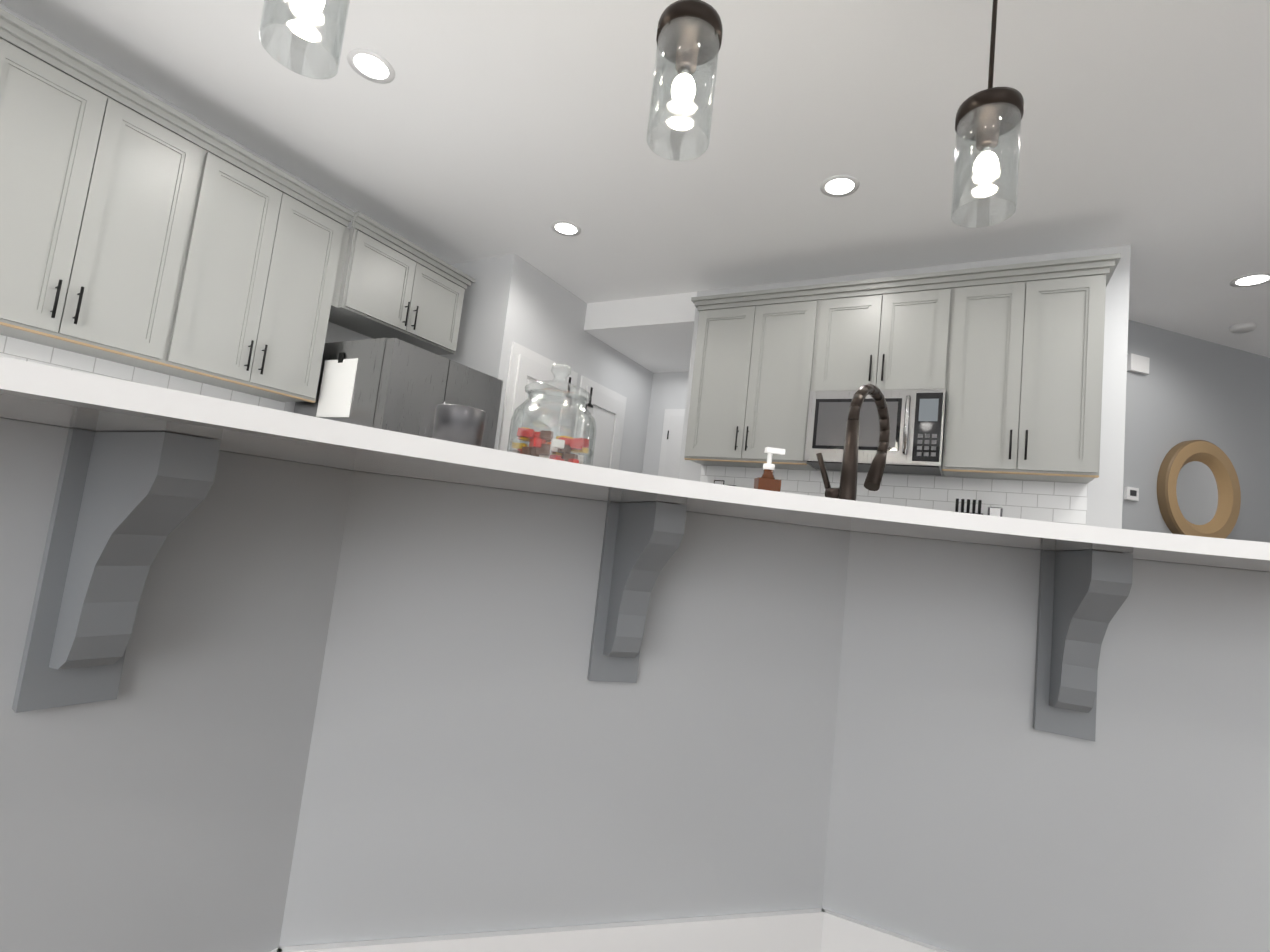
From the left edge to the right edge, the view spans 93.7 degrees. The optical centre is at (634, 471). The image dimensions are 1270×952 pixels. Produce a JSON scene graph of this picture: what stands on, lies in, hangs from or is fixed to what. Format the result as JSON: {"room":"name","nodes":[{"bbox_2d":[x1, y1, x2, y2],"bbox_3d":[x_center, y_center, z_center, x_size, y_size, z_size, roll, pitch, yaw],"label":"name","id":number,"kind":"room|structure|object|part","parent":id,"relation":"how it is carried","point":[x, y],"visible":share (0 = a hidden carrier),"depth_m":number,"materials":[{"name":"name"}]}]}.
{"room":"kitchen","nodes":[
{"label":"kitchen","id":0,"kind":"room"},
{"bbox_2d":[0,3,372,412],"bbox_3d":[-3.310,-0.743,1.619,0.120,2.740,6.840,3,-6,29],"label":"wall","id":1,"kind":"structure","parent":0,"point":[336,333],"depth_m":3.34,"materials":[{"name":"white paint"}]},
{"bbox_2d":[0,334,285,410],"bbox_3d":[-2.651,-0.336,2.707,0.008,0.458,2.070,3,-6,29],"label":"backsplash","id":2,"kind":"structure","parent":1,"relation":"attached to","point":[22,350],"depth_m":2.89,"materials":[{"name":"tile"}]},
{"bbox_2d":[0,8,367,402],"bbox_3d":[-2.382,-1.124,2.671,0.418,1.152,2.152,3,-6,29],"label":"upper cabinet","id":3,"kind":"object","parent":1,"relation":"attached to","point":[139,227],"depth_m":2.73,"materials":[{"name":"grey wood"}]},
{"bbox_2d":[348,217,475,354],"bbox_3d":[-1.639,-0.912,4.009,0.418,1.152,0.938,3,-6,29],"label":"upper cabinet","id":4,"kind":"object","parent":1,"relation":"attached to","point":[405,292],"depth_m":3.90,"materials":[{"name":"grey wood"}]},
{"bbox_2d":[440,256,501,373],"bbox_3d":[-1.396,-0.254,4.497,0.670,2.740,0.120,3,-6,29],"label":"wall","id":5,"kind":"structure","parent":0,"point":[476,324],"depth_m":4.45,"materials":[{"name":"white paint"}]},
{"bbox_2d":[486,253,652,472],"bbox_3d":[-0.503,-0.079,5.290,0.120,2.740,2.400,3,-6,29],"label":"wall","id":6,"kind":"structure","parent":0,"point":[539,312],"depth_m":4.86,"materials":[{"name":"white paint"}]},
{"bbox_2d":[498,342,626,469],"bbox_3d":[-0.564,0.205,4.970,0.115,2.105,1.675,3,-6,29],"label":"door","id":7,"kind":"structure","parent":6,"relation":"attached to","point":[527,366],"depth_m":4.88,"materials":[{"name":"white wood"}]},
{"bbox_2d":[0,0,1269,357],"bbox_3d":[1.297,-1.910,2.349,7.320,0.720,12.220,3,-6,29],"label":"ceiling","id":8,"kind":"structure","parent":0,"point":[480,130],"depth_m":2.80,"materials":[{"name":"white paint"}]},
{"bbox_2d":[259,0,349,78],"bbox_3d":[-0.678,-1.381,1.342,0.162,0.949,0.162,3,-6,29],"label":"pendant light","id":9,"kind":"object","parent":8,"relation":"hanging from","point":[331,42],"visible":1,"depth_m":1.31,"materials":[{"name":"clear glass"}]},
{"bbox_2d":[347,48,394,83],"bbox_3d":[-1.165,-1.790,2.632,0.196,0.004,0.196,3,-6,29],"label":"recessed light","id":10,"kind":"object","parent":8,"relation":"in","point":[370,65],"visible":1,"depth_m":2.63,"materials":[{"name":"white"}]},
{"bbox_2d":[551,221,580,235],"bbox_3d":[-0.451,-1.589,3.896,0.196,0.004,0.196,3,-6,29],"label":"recessed light","id":11,"kind":"object","parent":8,"relation":"in","point":[565,228],"visible":1,"depth_m":3.89,"materials":[{"name":"white"}]},
{"bbox_2d":[647,0,722,160],"bbox_3d":[0.156,-1.274,1.496,0.162,0.949,0.162,3,-6,29],"label":"pendant light","id":12,"kind":"object","parent":8,"relation":"hanging from","point":[689,37],"visible":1,"depth_m":1.43,"materials":[{"name":"clear glass"}]},
{"bbox_2d":[820,175,859,196],"bbox_3d":[1.072,-1.495,3.120,0.196,0.004,0.196,3,-6,29],"label":"recessed light","id":13,"kind":"object","parent":8,"relation":"in","point":[839,185],"visible":1,"depth_m":3.12,"materials":[{"name":"white"}]},
{"bbox_2d":[951,0,1023,227],"bbox_3d":[0.991,-1.167,1.651,0.162,0.949,0.162,3,-6,29],"label":"pendant light","id":14,"kind":"object","parent":8,"relation":"hanging from","point":[985,119],"visible":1,"depth_m":1.60,"materials":[{"name":"clear glass"}]},
{"bbox_2d":[1229,323,1256,333],"bbox_3d":[4.302,-1.015,4.215,0.136,0.034,0.136,3,-6,29],"label":"smoke detector","id":15,"kind":"object","parent":8,"relation":"attached to","point":[1242,328],"visible":1,"depth_m":4.19,"materials":[{"name":"white plastic"}]},
{"bbox_2d":[1230,273,1269,286],"bbox_3d":[3.724,-1.155,3.592,0.196,0.004,0.196,3,-6,29],"label":"recessed light","id":16,"kind":"object","parent":8,"relation":"in","point":[1255,279],"visible":1,"depth_m":3.60,"materials":[{"name":"white"}]},
{"bbox_2d":[584,292,696,372],"bbox_3d":[0.369,-1.221,5.539,1.040,0.240,1.440,3,-6,29],"label":"ceiling soffit","id":17,"kind":"structure","parent":0,"point":[653,334],"depth_m":5.07,"materials":[{"name":"white paint"}]},
{"bbox_2d":[642,372,688,475],"bbox_3d":[1.185,0.142,5.633,2.500,2.740,0.120,3,-6,29],"label":"wall","id":18,"kind":"structure","parent":0,"point":[668,390],"depth_m":6.18,"materials":[{"name":"white paint"}]},
{"bbox_2d":[658,409,684,478],"bbox_3d":[0.576,0.414,5.835,0.880,2.105,0.039,3,-6,29],"label":"door","id":19,"kind":"structure","parent":18,"relation":"attached to","point":[671,442],"depth_m":6.05,"materials":[{"name":"white wood"}]},
{"bbox_2d":[678,245,1130,528],"bbox_3d":[1.523,0.017,3.940,2.660,2.740,0.120,3,-6,29],"label":"wall","id":20,"kind":"structure","parent":0,"point":[1104,497],"depth_m":3.34,"materials":[{"name":"white paint"}]},
{"bbox_2d":[700,465,1087,524],"bbox_3d":[1.483,0.234,3.861,2.320,0.458,0.008,3,-6,29],"label":"backsplash","id":21,"kind":"structure","parent":20,"relation":"attached to","point":[1058,502],"depth_m":3.64,"materials":[{"name":"tile"}]},
{"bbox_2d":[684,253,1120,482],"bbox_3d":[1.479,-0.586,3.765,2.415,1.161,0.386,3,-6,29],"label":"upper cabinet","id":22,"kind":"object","parent":20,"relation":"attached to","point":[1009,358],"visible":1,"depth_m":3.46,"materials":[{"name":"grey wood"}]},
{"bbox_2d":[804,389,946,475],"bbox_3d":[1.482,-0.240,3.670,0.754,0.444,0.449,3,-6,29],"label":"microwave","id":23,"kind":"object","parent":22,"relation":"attached to","point":[917,430],"visible":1,"depth_m":3.49,"materials":[{"name":"silver metal"}]},
{"bbox_2d":[1122,320,1269,542],"bbox_3d":[3.494,0.264,4.236,3.280,2.740,0.186,8,-6,-15],"label":"wall","id":24,"kind":"structure","parent":0,"point":[1187,388],"depth_m":4.41,"materials":[{"name":"grey paint"}]},
{"bbox_2d":[1124,486,1138,500],"bbox_3d":[3.507,0.156,4.205,0.110,0.090,0.023,8,-6,-15],"label":"thermostat","id":25,"kind":"object","parent":24,"relation":"attached to","point":[1131,493],"visible":0.96,"depth_m":4.20,"materials":[{"name":"white plastic"}]},
{"bbox_2d":[1127,353,1149,374],"bbox_3d":[3.631,-0.776,4.298,0.180,0.120,0.029,8,-6,-15],"label":"box","id":26,"kind":"object","parent":24,"relation":"attached to","point":[1139,364],"visible":0.86,"depth_m":4.28,"materials":[{"name":"white plastic"}]},
{"bbox_3d":[4.140,0.156,4.364,0.780,0.780,0.064,8,-6,-15],"label":"round mirror","id":27,"kind":"part","parent":24,"relation":"part of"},
{"bbox_3d":[0.954,1.182,2.051,7.320,0.050,12.220,3,-6,29],"label":"floor","id":28,"kind":"structure","parent":0,"visible":0},
{"bbox_2d":[294,338,502,448],"bbox_3d":[-1.524,0.164,3.740,0.891,1.740,0.880,3,-6,29],"label":"refrigerator","id":29,"kind":"object","parent":28,"relation":"on","point":[400,386],"visible":0.08,"depth_m":3.40,"materials":[{"name":"silver metal"}]},
{"bbox_2d":[316,352,357,416],"bbox_3d":[-1.720,-0.503,3.439,0.300,0.380,0.010,3,-6,29],"label":"papers","id":30,"kind":"object","parent":29,"relation":"attached to","point":[337,387],"visible":0.96,"depth_m":3.43,"materials":[{"name":"white paper"}]},
{"bbox_2d":[0,356,1269,951],"bbox_3d":[0.015,0.496,1.066,2.145,0.914,2.038,3,-6,29],"label":"kitchen island","id":31,"kind":"object","parent":28,"relation":"on","point":[274,680],"visible":1,"depth_m":1.06,"materials":[{"name":"grey paint"}]},
{"bbox_2d":[432,404,486,446],"bbox_3d":[-0.380,-0.064,1.272,0.108,0.143,0.108,3,-6,29],"label":"canister","id":32,"kind":"object","parent":31,"relation":"on","point":[463,424],"visible":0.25,"depth_m":1.23,"materials":[{"name":"grey metal"}]},
{"bbox_2d":[507,364,596,465],"bbox_3d":[-0.192,-0.110,1.415,0.202,0.302,0.202,3,-6,29],"label":"candy jar","id":33,"kind":"object","parent":31,"relation":"on","point":[543,443],"visible":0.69,"depth_m":1.37,"materials":[{"name":"clear glass"}]},
{"bbox_2d":[754,447,784,491],"bbox_3d":[0.328,0.022,1.456,0.063,0.163,0.036,7,-5,-5],"label":"soap dispenser","id":34,"kind":"object","parent":31,"relation":"on","point":[767,480],"visible":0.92,"depth_m":1.45,"materials":[{"name":"brown plastic"}]},
{"bbox_2d":[816,384,889,500],"bbox_3d":[0.545,-0.046,1.490,0.142,0.353,0.232,3,-6,29],"label":"faucet","id":35,"kind":"object","parent":31,"relation":"on","point":[846,489],"visible":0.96,"depth_m":1.43,"materials":[{"name":"black metal"}]},
{"bbox_3d":[1.972,0.926,3.098,0.762,0.878,0.653,3,-6,29],"label":"base cabinet","id":36,"kind":"object","parent":28,"relation":"on","visible":0},
{"bbox_3d":[2.034,0.475,3.144,0.784,0.035,0.638,3,-6,29],"label":"range","id":37,"kind":"object","parent":36,"relation":"on","visible":0},
{"bbox_2d":[952,498,1002,516],"bbox_3d":[1.914,0.309,3.349,0.250,0.303,0.208,3,-6,29],"label":"knife block","id":38,"kind":"object","parent":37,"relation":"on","point":[995,511],"visible":0.12,"depth_m":3.35,"materials":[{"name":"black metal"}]}
]}

